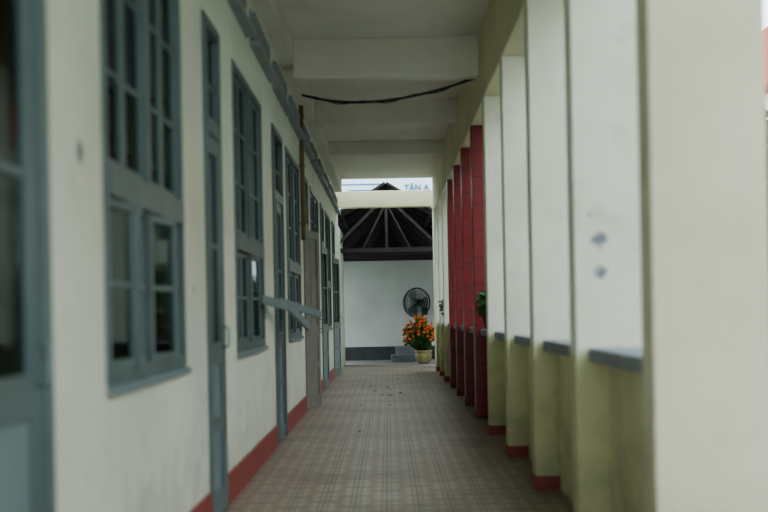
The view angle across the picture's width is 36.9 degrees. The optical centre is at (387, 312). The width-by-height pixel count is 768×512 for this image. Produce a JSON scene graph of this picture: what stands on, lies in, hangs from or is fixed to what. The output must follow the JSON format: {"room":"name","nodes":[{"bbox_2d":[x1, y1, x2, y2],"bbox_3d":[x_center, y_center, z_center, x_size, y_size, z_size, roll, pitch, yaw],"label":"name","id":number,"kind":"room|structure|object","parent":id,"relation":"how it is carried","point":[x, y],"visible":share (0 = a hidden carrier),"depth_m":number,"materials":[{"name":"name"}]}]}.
{"room":"school corridor","nodes":[
{"label":"school corridor","id":0,"kind":"room"},
{"bbox_2d":[47,0,344,511],"bbox_3d":[-1.155,-0.778,12.000,0.200,4.000,31.000,-1,0,0],"label":"wall","id":1,"kind":"structure","parent":0,"point":[144,449],"depth_m":5.13,"materials":[{"name":"beige paint"}]},
{"bbox_2d":[0,0,51,511],"bbox_3d":[-1.036,0.078,2.930,0.086,2.260,1.014,-1,0,0],"label":"door","id":2,"kind":"structure","parent":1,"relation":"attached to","point":[21,479],"depth_m":3.31,"materials":[{"name":"teal wood"}]},
{"bbox_2d":[33,0,56,511],"bbox_3d":[-1.085,-0.260,2.930,0.120,2.958,1.160,-1,0,0],"label":"frame","id":3,"kind":"object","parent":1,"relation":"attached to","point":[40,6],"visible":0.42,"depth_m":3.44,"materials":[{"name":"teal wood"}]},
{"bbox_2d":[105,0,143,179],"bbox_3d":[-1.092,-1.122,4.655,0.032,1.125,0.740,-1,0,0],"label":"window","id":4,"kind":"structure","parent":1,"relation":"in","point":[130,9],"depth_m":4.71,"materials":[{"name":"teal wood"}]},
{"bbox_2d":[109,197,146,369],"bbox_3d":[-1.063,-0.112,4.656,0.126,0.655,0.740,-1,0,6],"label":"window","id":5,"kind":"structure","parent":1,"relation":"in","point":[121,213],"depth_m":4.60,"materials":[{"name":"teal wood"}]},
{"bbox_2d":[99,0,186,385],"bbox_3d":[-1.088,-0.734,5.050,0.112,2.010,1.640,-1,0,0],"label":"frame","id":6,"kind":"object","parent":1,"relation":"attached to","point":[117,183],"visible":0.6,"depth_m":5.03,"materials":[{"name":"teal wood"}]},
{"bbox_2d":[107,366,191,395],"bbox_3d":[-1.017,0.288,5.050,0.034,0.033,1.640,-1,0,0],"label":"sill","id":7,"kind":"structure","parent":1,"relation":"attached to","point":[114,390],"depth_m":4.77,"materials":[{"name":"teal paint"}]},
{"bbox_2d":[148,0,176,197],"bbox_3d":[-1.092,-1.122,5.445,0.032,1.125,0.740,-1,0,0],"label":"window","id":8,"kind":"structure","parent":1,"relation":"in","point":[168,125],"depth_m":5.58,"materials":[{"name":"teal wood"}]},
{"bbox_2d":[153,215,178,360],"bbox_3d":[-1.040,-0.113,5.256,0.032,0.655,0.368,-1,0,10],"label":"window","id":9,"kind":"structure","parent":1,"relation":"in","point":[164,228],"depth_m":5.33,"materials":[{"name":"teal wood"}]},
{"bbox_2d":[176,225,179,355],"bbox_3d":[-1.072,-0.112,5.631,0.032,0.655,0.368,-1,0,0],"label":"window","id":10,"kind":"structure","parent":1,"relation":"in","point":[176,225],"depth_m":5.80,"materials":[{"name":"teal wood"}]},
{"bbox_2d":[206,34,214,114],"bbox_3d":[-1.092,-1.409,6.910,0.030,0.520,0.480,-1,0,0],"label":"transom bars","id":11,"kind":"object","parent":1,"relation":"attached to","point":[210,89],"visible":0.29,"depth_m":6.90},
{"bbox_2d":[201,9,228,511],"bbox_3d":[-1.085,-0.260,6.910,0.120,2.958,0.620,-1,0,0],"label":"frame","id":12,"kind":"object","parent":1,"relation":"attached to","point":[213,127],"visible":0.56,"depth_m":6.64,"materials":[{"name":"teal wood"}]},
{"bbox_2d":[208,40,211,118],"bbox_3d":[-1.093,-1.409,6.910,0.004,0.520,0.480,-1,0,0],"label":"glass","id":13,"kind":"object","parent":12,"relation":"in","point":[209,44],"depth_m":7.09,"materials":[{"name":"black glass"}]},
{"bbox_2d":[208,134,229,511],"bbox_3d":[-1.027,0.078,6.910,0.086,2.260,0.474,-1,0,2],"label":"door","id":14,"kind":"structure","parent":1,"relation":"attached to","point":[218,346],"depth_m":7.03,"materials":[{"name":"teal wood"}]},
{"bbox_2d":[234,75,247,236],"bbox_3d":[-1.092,-1.122,8.340,0.032,1.125,0.810,-1,0,0],"label":"window","id":15,"kind":"structure","parent":1,"relation":"in","point":[241,93],"depth_m":8.55,"materials":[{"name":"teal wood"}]},
{"bbox_2d":[237,251,249,342],"bbox_3d":[-1.072,-0.112,8.340,0.032,0.655,0.810,-1,0,0],"label":"window","id":16,"kind":"structure","parent":1,"relation":"in","point":[244,257],"depth_m":8.54,"materials":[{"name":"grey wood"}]},
{"bbox_2d":[231,59,265,351],"bbox_3d":[-1.088,-0.734,8.770,0.112,2.010,1.780,-1,0,0],"label":"frame","id":17,"kind":"object","parent":1,"relation":"attached to","point":[244,244],"visible":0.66,"depth_m":8.74,"materials":[{"name":"teal wood"}]},
{"bbox_2d":[237,345,268,357],"bbox_3d":[-1.017,0.288,8.770,0.034,0.033,1.780,-1,0,0],"label":"sill","id":18,"kind":"structure","parent":1,"relation":"attached to","point":[266,347],"depth_m":8.50,"materials":[{"name":"teal paint"}]},
{"bbox_2d":[249,98,259,242],"bbox_3d":[-1.092,-1.122,9.200,0.032,1.125,0.810,-1,0,0],"label":"window","id":19,"kind":"structure","parent":1,"relation":"in","point":[254,110],"depth_m":9.44,"materials":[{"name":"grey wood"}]},
{"bbox_2d":[252,256,261,340],"bbox_3d":[-1.072,-0.112,9.201,0.117,0.655,0.807,-1,0,6],"label":"window","id":20,"kind":"structure","parent":1,"relation":"in","point":[255,260],"depth_m":9.13,"materials":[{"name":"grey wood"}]},
{"bbox_2d":[190,367,334,511],"bbox_3d":[-1.009,1.119,10.500,0.017,0.199,28.000,-1,0,0],"label":"baseboard","id":21,"kind":"structure","parent":1,"relation":"attached to","point":[246,469],"depth_m":8.65,"materials":[{"name":"red paint"}]},
{"bbox_2d":[274,138,279,188],"bbox_3d":[-1.092,-1.409,11.025,0.030,0.520,0.810,-1,0,0],"label":"transom bars","id":22,"kind":"object","parent":1,"relation":"attached to","point":[276,171],"visible":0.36,"depth_m":11.01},
{"bbox_2d":[271,123,287,444],"bbox_3d":[-1.085,-0.260,11.025,0.120,2.958,0.950,-1,0,0],"label":"frame","id":23,"kind":"object","parent":1,"relation":"attached to","point":[278,195],"visible":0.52,"depth_m":10.96,"materials":[{"name":"teal wood"}]},
{"bbox_2d":[275,142,277,190],"bbox_3d":[-1.093,-1.409,11.025,0.004,0.520,0.810,-1,0,0],"label":"glass","id":24,"kind":"object","parent":23,"relation":"in","point":[276,146],"depth_m":11.30,"materials":[{"name":"black glass"}]},
{"bbox_2d":[275,199,284,443],"bbox_3d":[-1.022,0.078,11.025,0.086,2.260,0.804,-1,0,-2],"label":"leaf","id":25,"kind":"object","parent":1,"relation":"attached to","point":[280,323],"visible":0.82,"depth_m":11.07,"materials":[{"name":"teal wood"}]},
{"bbox_2d":[227,0,340,213],"bbox_3d":[-1.093,-2.239,10.611,0.180,0.300,27.622,-1,0,0],"label":"trim","id":26,"kind":"structure","parent":1,"relation":"attached to","point":[250,27],"depth_m":10.92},
{"bbox_2d":[287,157,291,260],"bbox_3d":[-1.092,-1.122,12.438,0.032,1.125,0.805,-1,0,0],"label":"window","id":27,"kind":"structure","parent":1,"relation":"in","point":[288,160],"depth_m":12.73,"materials":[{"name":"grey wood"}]},
{"bbox_2d":[289,272,293,332],"bbox_3d":[-1.072,-0.112,12.438,0.032,0.655,0.805,-1,0,0],"label":"window","id":28,"kind":"structure","parent":1,"relation":"in","point":[291,274],"depth_m":12.72,"materials":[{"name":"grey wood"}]},
{"bbox_2d":[285,146,301,338],"bbox_3d":[-1.088,-0.734,12.865,0.112,2.010,1.770,-1,0,0],"label":"frame","id":29,"kind":"object","parent":1,"relation":"attached to","point":[292,267],"visible":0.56,"depth_m":12.84,"materials":[{"name":"teal wood"}]},
{"bbox_2d":[293,166,297,263],"bbox_3d":[-1.092,-1.122,13.293,0.032,1.125,0.805,-1,0,0],"label":"window","id":30,"kind":"structure","parent":1,"relation":"in","point":[295,171],"depth_m":13.62,"materials":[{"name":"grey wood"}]},
{"bbox_2d":[289,336,303,341],"bbox_3d":[-1.017,0.288,12.865,0.034,0.033,1.770,-1,0,0],"label":"sill","id":31,"kind":"structure","parent":1,"relation":"attached to","point":[299,337],"depth_m":12.59,"materials":[{"name":"teal paint"}]},
{"bbox_2d":[253,0,341,191],"bbox_3d":[-1.025,-2.650,10.250,0.128,0.258,27.500,-1,0,0],"label":"trim","id":32,"kind":"structure","parent":1,"relation":"attached to","point":[272,15],"depth_m":11.98,"materials":[{"name":"white paint"}]},
{"bbox_2d":[296,275,299,331],"bbox_3d":[-1.072,-0.112,13.495,0.032,0.655,0.400,-1,0,0],"label":"window","id":33,"kind":"structure","parent":1,"relation":"in","point":[297,277],"depth_m":13.65,"materials":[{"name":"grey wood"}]},
{"bbox_2d":[277,297,320,317],"bbox_3d":[-0.866,-0.048,11.400,0.030,0.200,1.632,-1,0,10],"label":"bar","id":34,"kind":"object","parent":1,"relation":"attached to","point":[301,308],"visible":0.79,"depth_m":11.53,"materials":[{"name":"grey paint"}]},
{"bbox_2d":[287,303,309,330],"bbox_3d":[-0.819,0.038,10.600,0.030,0.268,0.826,-1,0,9],"label":"bar","id":35,"kind":"object","parent":34,"relation":"attached to","point":[293,311],"visible":0.93,"depth_m":10.57,"materials":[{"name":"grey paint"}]},
{"bbox_2d":[261,295,289,309],"bbox_3d":[-0.947,-0.084,9.700,0.030,0.125,1.012,-1,0,7],"label":"bar","id":36,"kind":"object","parent":35,"relation":"on","point":[265,300],"visible":1,"depth_m":9.63,"materials":[{"name":"teal paint"}]},
{"bbox_2d":[299,105,305,239],"bbox_3d":[-1.037,-1.695,13.950,0.069,1.630,0.080,-1,0,0],"label":"drain pipe","id":37,"kind":"object","parent":1,"relation":"attached to","point":[301,142],"visible":0.94,"depth_m":13.93,"materials":[{"name":"metal"}]},
{"bbox_2d":[303,177,308,403],"bbox_3d":[-1.085,-0.260,14.775,0.120,2.958,0.850,-1,0,0],"label":"frame","id":38,"kind":"object","parent":1,"relation":"attached to","point":[306,180],"visible":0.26,"depth_m":14.35,"materials":[{"name":"beige paint"}]},
{"bbox_2d":[311,194,312,230],"bbox_3d":[-1.092,-1.122,16.402,0.032,1.125,0.396,-1,0,0],"label":"window","id":39,"kind":"structure","parent":1,"relation":"in","point":[311,194],"depth_m":16.56,"materials":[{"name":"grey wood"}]},
{"bbox_2d":[305,230,322,408],"bbox_3d":[-0.963,0.076,14.767,0.086,2.260,0.704,-1,0,12],"label":"leaf","id":40,"kind":"object","parent":1,"relation":"attached to","point":[311,242],"visible":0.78,"depth_m":14.84,"materials":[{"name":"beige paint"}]},
{"bbox_2d":[309,186,320,330],"bbox_3d":[-1.088,-0.734,16.625,0.112,2.010,1.750,-1,0,0],"label":"frame","id":41,"kind":"object","parent":1,"relation":"attached to","point":[315,198],"visible":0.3,"depth_m":16.60,"materials":[{"name":"teal wood"}]},
{"bbox_2d":[315,201,316,231],"bbox_3d":[-1.092,-1.122,17.247,0.032,1.125,0.396,-1,0,0],"label":"window","id":42,"kind":"structure","parent":1,"relation":"in","point":[315,201],"depth_m":17.41,"materials":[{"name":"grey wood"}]},
{"bbox_2d":[320,202,324,389],"bbox_3d":[-1.085,-0.260,18.500,0.120,2.958,0.800,-1,0,0],"label":"frame","id":43,"kind":"object","parent":1,"relation":"attached to","point":[321,205],"visible":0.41,"depth_m":18.10,"materials":[{"name":"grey wood"}]},
{"bbox_2d":[322,247,330,388],"bbox_3d":[-1.002,0.077,18.498,0.086,2.260,0.654,-1,0,6],"label":"leaf","id":44,"kind":"object","parent":1,"relation":"attached to","point":[326,318],"visible":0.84,"depth_m":18.65,"materials":[{"name":"teal wood"}]},
{"bbox_2d":[325,211,331,327],"bbox_3d":[-1.088,-0.734,20.300,0.112,2.010,1.600,-1,0,0],"label":"frame","id":45,"kind":"object","parent":1,"relation":"attached to","point":[327,218],"visible":0.36,"depth_m":20.29,"materials":[{"name":"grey wood"}]},
{"bbox_2d":[328,221,329,280],"bbox_3d":[-1.092,-1.122,20.866,0.032,1.125,0.358,-1,0,0],"label":"window","id":46,"kind":"structure","parent":1,"relation":"in","point":[328,221],"depth_m":21.01,"materials":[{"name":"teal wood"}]},
{"bbox_2d":[331,221,334,366],"bbox_3d":[-1.085,-0.260,22.250,0.120,2.958,0.900,-1,0,0],"label":"frame","id":47,"kind":"object","parent":1,"relation":"attached to","point":[332,223],"visible":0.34,"depth_m":21.80,"materials":[{"name":"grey wood"}]},
{"bbox_2d":[333,258,341,375],"bbox_3d":[-0.983,0.077,22.246,0.086,2.260,0.754,-1,0,8],"label":"leaf","id":48,"kind":"object","parent":1,"relation":"attached to","point":[336,270],"visible":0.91,"depth_m":22.38,"materials":[{"name":"teal wood"}]},
{"bbox_2d":[338,186,432,260],"bbox_3d":[-0.041,-2.110,28.350,5.058,1.485,5.300,-1,0,0],"label":"trusses","id":49,"kind":"object","parent":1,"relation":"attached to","point":[426,251],"visible":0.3,"depth_m":27.18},
{"bbox_2d":[338,182,431,229],"bbox_3d":[-0.040,-2.076,28.400,5.479,1.693,5.600,-1,0,0],"label":"roof slope","id":50,"kind":"object","parent":49,"relation":"on","point":[386,184],"visible":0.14,"depth_m":25.76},
{"bbox_2d":[280,0,489,178],"bbox_3d":[0.175,-2.879,10.250,2.940,0.150,27.500,-1,0,0],"label":"ceiling","id":51,"kind":"structure","parent":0,"point":[306,19],"depth_m":11.62,"materials":[{"name":"paint"}]},
{"bbox_2d":[293,36,478,82],"bbox_3d":[-0.020,-2.600,11.810,1.878,0.399,0.220,-1,0,0],"label":"ceiling beam","id":52,"kind":"structure","parent":51,"relation":"attached to","point":[442,57],"depth_m":11.70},
{"bbox_2d":[315,100,457,126],"bbox_3d":[-0.021,-2.650,15.310,1.878,0.299,0.220,-1,0,0],"label":"ceiling beam","id":53,"kind":"structure","parent":51,"relation":"attached to","point":[411,112],"depth_m":15.20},
{"bbox_2d":[329,140,444,156],"bbox_3d":[-0.022,-2.690,18.810,1.878,0.219,0.220,-1,0,0],"label":"ceiling beam","id":54,"kind":"structure","parent":51,"relation":"attached to","point":[395,147],"depth_m":18.70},
{"bbox_2d":[223,365,572,511],"bbox_3d":[0.104,1.258,11.250,2.640,0.120,29.500,-1,0,0],"label":"floor","id":55,"kind":"structure","parent":0,"point":[427,450],"depth_m":9.44,"materials":[{"name":"tile"}]},
{"bbox_2d":[337,190,432,208],"bbox_3d":[0.033,-2.456,24.875,2.240,0.350,0.250,-1,0,0],"label":"beam","id":56,"kind":"structure","parent":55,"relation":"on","point":[396,198],"depth_m":24.75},
{"bbox_2d":[432,206,435,367],"bbox_3d":[1.099,-0.561,24.875,0.220,3.480,0.250,-1,0,0],"label":"column","id":57,"kind":"structure","parent":55,"relation":"on","point":[432,206],"depth_m":24.75,"materials":[{"name":"white paint"}]},
{"bbox_2d":[433,209,439,366],"bbox_3d":[1.176,-0.467,23.482,0.430,3.289,0.200,-1,0,0],"label":"column","id":58,"kind":"structure","parent":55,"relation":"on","point":[434,210],"depth_m":23.38,"materials":[{"name":"paint"}]},
{"bbox_2d":[437,201,444,370],"bbox_3d":[1.176,-0.467,21.740,0.430,3.289,0.200,-1,0,0],"label":"column","id":59,"kind":"structure","parent":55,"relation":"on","point":[439,203],"depth_m":21.64,"materials":[{"name":"paint"}]},
{"bbox_2d":[441,191,449,375],"bbox_3d":[1.176,-0.467,19.998,0.430,3.289,0.200,-1,0,0],"label":"column","id":60,"kind":"structure","parent":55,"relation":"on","point":[443,193],"depth_m":19.90,"materials":[{"name":"paint"}]},
{"bbox_2d":[444,376,449,380],"bbox_3d":[1.201,1.132,19.998,0.442,0.089,0.224,-1,0,0],"label":"plinth","id":61,"kind":"object","parent":55,"relation":"on","point":[446,378],"visible":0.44,"depth_m":19.89,"materials":[{"name":"red paint"}]},
{"bbox_2d":[446,179,456,381],"bbox_3d":[1.176,-0.467,18.256,0.430,3.289,0.200,-1,0,0],"label":"column","id":62,"kind":"structure","parent":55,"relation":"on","point":[449,183],"depth_m":18.15,"materials":[{"name":"red paint"}]},
{"bbox_2d":[449,382,456,387],"bbox_3d":[1.201,1.132,18.256,0.442,0.089,0.224,-1,0,0],"label":"plinth","id":63,"kind":"object","parent":55,"relation":"on","point":[451,384],"visible":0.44,"depth_m":18.14,"materials":[{"name":"red paint"}]},
{"bbox_2d":[453,165,464,389],"bbox_3d":[1.176,-0.467,16.514,0.430,3.289,0.200,-1,0,0],"label":"column","id":64,"kind":"structure","parent":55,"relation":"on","point":[456,168],"depth_m":16.41,"materials":[{"name":"red paint"}]},
{"bbox_2d":[456,389,464,395],"bbox_3d":[1.201,1.132,16.514,0.442,0.089,0.224,-1,0,0],"label":"plinth","id":65,"kind":"object","parent":55,"relation":"on","point":[458,392],"visible":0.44,"depth_m":16.40,"materials":[{"name":"red paint"}]},
{"bbox_2d":[460,147,474,398],"bbox_3d":[1.176,-0.467,14.772,0.430,3.289,0.200,-1,0,0],"label":"column","id":66,"kind":"structure","parent":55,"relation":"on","point":[464,152],"depth_m":14.67,"materials":[{"name":"red paint"}]},
{"bbox_2d":[464,397,474,405],"bbox_3d":[1.201,1.132,14.772,0.442,0.089,0.224,-1,0,0],"label":"plinth","id":67,"kind":"object","parent":55,"relation":"on","point":[467,402],"visible":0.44,"depth_m":14.66,"materials":[{"name":"red paint"}]},
{"bbox_2d":[470,125,487,409],"bbox_3d":[1.176,-0.467,13.030,0.430,3.289,0.200,-1,0,0],"label":"column","id":68,"kind":"structure","parent":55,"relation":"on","point":[476,131],"depth_m":12.93,"materials":[{"name":"red paint"}]},
{"bbox_2d":[474,409,487,417],"bbox_3d":[1.201,1.132,13.030,0.442,0.089,0.224,-1,0,0],"label":"plinth","id":69,"kind":"object","parent":55,"relation":"on","point":[477,413],"visible":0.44,"depth_m":12.92,"materials":[{"name":"red paint"}]},
{"bbox_2d":[482,96,505,424],"bbox_3d":[1.176,-0.467,11.288,0.430,3.289,0.200,-1,0,0],"label":"column","id":70,"kind":"structure","parent":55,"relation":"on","point":[490,105],"depth_m":11.19,"materials":[{"name":"paint"}]},
{"bbox_2d":[487,423,505,434],"bbox_3d":[1.201,1.132,11.288,0.442,0.089,0.224,-1,0,0],"label":"plinth","id":71,"kind":"object","parent":55,"relation":"on","point":[491,429],"visible":0.44,"depth_m":11.18,"materials":[{"name":"red paint"}]},
{"bbox_2d":[499,56,529,445],"bbox_3d":[1.176,-0.467,9.546,0.430,3.289,0.200,-1,0,0],"label":"column","id":72,"kind":"structure","parent":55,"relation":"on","point":[511,68],"depth_m":9.45,"materials":[{"name":"paint"}]},
{"bbox_2d":[505,443,528,456],"bbox_3d":[1.201,1.132,9.546,0.442,0.089,0.224,-1,0,0],"label":"plinth","id":73,"kind":"object","parent":55,"relation":"on","point":[510,451],"visible":0.44,"depth_m":9.43,"materials":[{"name":"red paint"}]},
{"bbox_2d":[531,472,560,489],"bbox_3d":[1.201,1.132,7.804,0.442,0.089,0.224,-1,0,0],"label":"plinth","id":74,"kind":"object","parent":55,"relation":"on","point":[537,482],"visible":0.44,"depth_m":7.69,"materials":[{"name":"red paint"}]},
{"bbox_2d":[524,0,569,475],"bbox_3d":[1.176,-0.467,7.804,0.430,3.289,0.200,-1,0,0],"label":"column","id":75,"kind":"structure","parent":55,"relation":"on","point":[548,257],"depth_m":7.70,"materials":[{"name":"paint"}]},
{"bbox_2d":[564,0,641,511],"bbox_3d":[1.176,-0.467,6.062,0.430,3.289,0.200,-1,0,0],"label":"pillar","id":76,"kind":"structure","parent":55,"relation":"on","point":[600,35],"depth_m":5.96,"materials":[{"name":"paint"}]},
{"bbox_2d":[635,0,767,511],"bbox_3d":[1.176,-0.467,4.320,0.430,3.289,0.200,-1,0,0],"label":"pillar","id":77,"kind":"structure","parent":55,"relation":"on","point":[701,105],"depth_m":4.22,"materials":[{"name":"beige paint"}]},
{"bbox_2d":[526,346,644,511],"bbox_3d":[1.204,0.703,10.417,0.120,0.948,25.928,-1,0,0],"label":"wall","id":78,"kind":"structure","parent":0,"point":[625,387],"depth_m":5.71,"materials":[{"name":"yellow paint"}]},
{"bbox_2d":[443,323,641,373],"bbox_3d":[1.169,0.213,10.417,0.270,0.070,25.904,-1,0,0],"label":"trim","id":79,"kind":"structure","parent":78,"relation":"on","point":[626,358],"depth_m":5.71,"materials":[{"name":"grey concrete"}]},
{"bbox_2d":[437,300,443,316],"bbox_3d":[1.100,-0.074,21.203,0.405,0.506,0.417,-1,0,0],"label":"potted plant","id":80,"kind":"object","parent":79,"relation":"on","point":[440,306],"visible":0.13,"depth_m":21.17,"materials":[{"name":"green plant"}]},
{"bbox_2d":[475,289,486,329],"bbox_3d":[1.110,-0.067,12.460,0.340,0.491,0.382,-1,0,0],"label":"potted plant","id":81,"kind":"object","parent":79,"relation":"on","point":[481,299],"visible":0.34,"depth_m":12.41,"materials":[{"name":"green plant"}]},
{"bbox_3d":[-3.274,-2.798,10.300,3.960,0.120,27.600,-1,0,0],"label":"ceiling","id":82,"kind":"structure","parent":0,"visible":0},
{"bbox_2d":[432,0,525,209],"bbox_3d":[1.138,-2.467,10.250,0.430,0.709,27.500,-1,0,0],"label":"beam","id":83,"kind":"structure","parent":82,"relation":"attached to","point":[501,33],"depth_m":11.12,"materials":[{"name":"beige paint"}]},
{"bbox_2d":[302,79,474,104],"bbox_3d":[-0.015,-2.349,12.361,2.002,0.191,0.049,-1,0,21],"label":"hanging cable","id":84,"kind":"object","parent":83,"relation":"attached to","point":[391,100],"visible":0.96,"depth_m":12.34,"materials":[{"name":"black rubber"}]},
{"label":"outside","id":85,"kind":"structure","parent":0,"visible":0},
{"bbox_2d":[343,359,434,366],"bbox_3d":[5.024,1.214,22.500,50.000,0.180,75.000,-1,0,0],"label":"ground","id":86,"kind":"structure","parent":85,"point":[359,363],"depth_m":27.74,"materials":[{"name":"concrete"}]},
{"bbox_2d":[339,178,431,209],"bbox_3d":[-0.044,-2.290,40.130,7.000,7.020,0.340,-1,0,0],"label":"billboard","id":87,"kind":"object","parent":86,"relation":"on","point":[401,183],"visible":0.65,"depth_m":40.00,"materials":[{"name":"white metal"}]},
{"bbox_2d":[343,260,434,346],"bbox_3d":[-0.001,-0.070,30.075,6.000,2.580,0.150,-1,0,0],"label":"wall","id":88,"kind":"structure","parent":86,"relation":"on","point":[375,315],"depth_m":30.00,"materials":[{"name":"white paint"}]},
{"bbox_2d":[342,211,432,261],"bbox_3d":[-0.040,-2.092,30.090,5.000,1.455,0.080,-1,0,0],"label":"roof","id":89,"kind":"structure","parent":88,"relation":"on","point":[393,241],"depth_m":30.05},
{"bbox_2d":[345,346,434,360],"bbox_3d":[0.020,1.045,29.985,5.800,0.350,0.029,-1,0,0],"label":"baseboard","id":90,"kind":"structure","parent":88,"relation":"attached to","point":[351,353],"depth_m":29.97,"materials":[{"name":"paint"}]},
{"bbox_2d":[403,287,430,316],"bbox_3d":[0.815,-0.266,29.627,0.784,0.784,0.540,-1,0,32],"label":"wall fan","id":91,"kind":"object","parent":88,"relation":"attached to","point":[412,309],"visible":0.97,"depth_m":29.46,"materials":[{"name":"black metal"}]},
{"bbox_2d":[391,346,416,361],"bbox_3d":[0.435,1.032,29.150,0.730,0.360,1.500,-1,0,0],"label":"concrete steps","id":92,"kind":"structure","parent":86,"relation":"on","point":[403,353],"depth_m":28.47,"materials":[{"name":"grey concrete"}]},
{"bbox_2d":[402,314,434,363],"bbox_3d":[0.749,0.614,27.299,0.845,1.183,0.806,-1,0,-17],"label":"potted plant","id":93,"kind":"object","parent":86,"relation":"on","point":[420,335],"visible":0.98,"depth_m":27.15,"materials":[{"name":"orange plant"}]},
{"bbox_2d":[765,93,767,118],"bbox_3d":[16.440,-3.276,22.500,7.000,8.480,55.000,-1,0,0],"label":"wall","id":94,"kind":"structure","parent":86,"relation":"on","point":[766,95],"depth_m":39.14,"materials":[{"name":"beige paint"}]},
{"bbox_2d":[764,26,767,93],"bbox_3d":[16.291,-8.414,22.500,8.100,1.800,55.800,-1,0,0],"label":"roof fascia","id":95,"kind":"object","parent":94,"relation":"on","point":[766,28],"depth_m":37.30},
{"bbox_2d":[766,110,767,206],"bbox_3d":[8.651,-1.710,24.827,4.434,5.658,4.773,-1,0,0],"label":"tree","id":96,"kind":"object","parent":86,"relation":"on","point":[766,110],"visible":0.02,"depth_m":23.16,"materials":[{"name":"green plant"}]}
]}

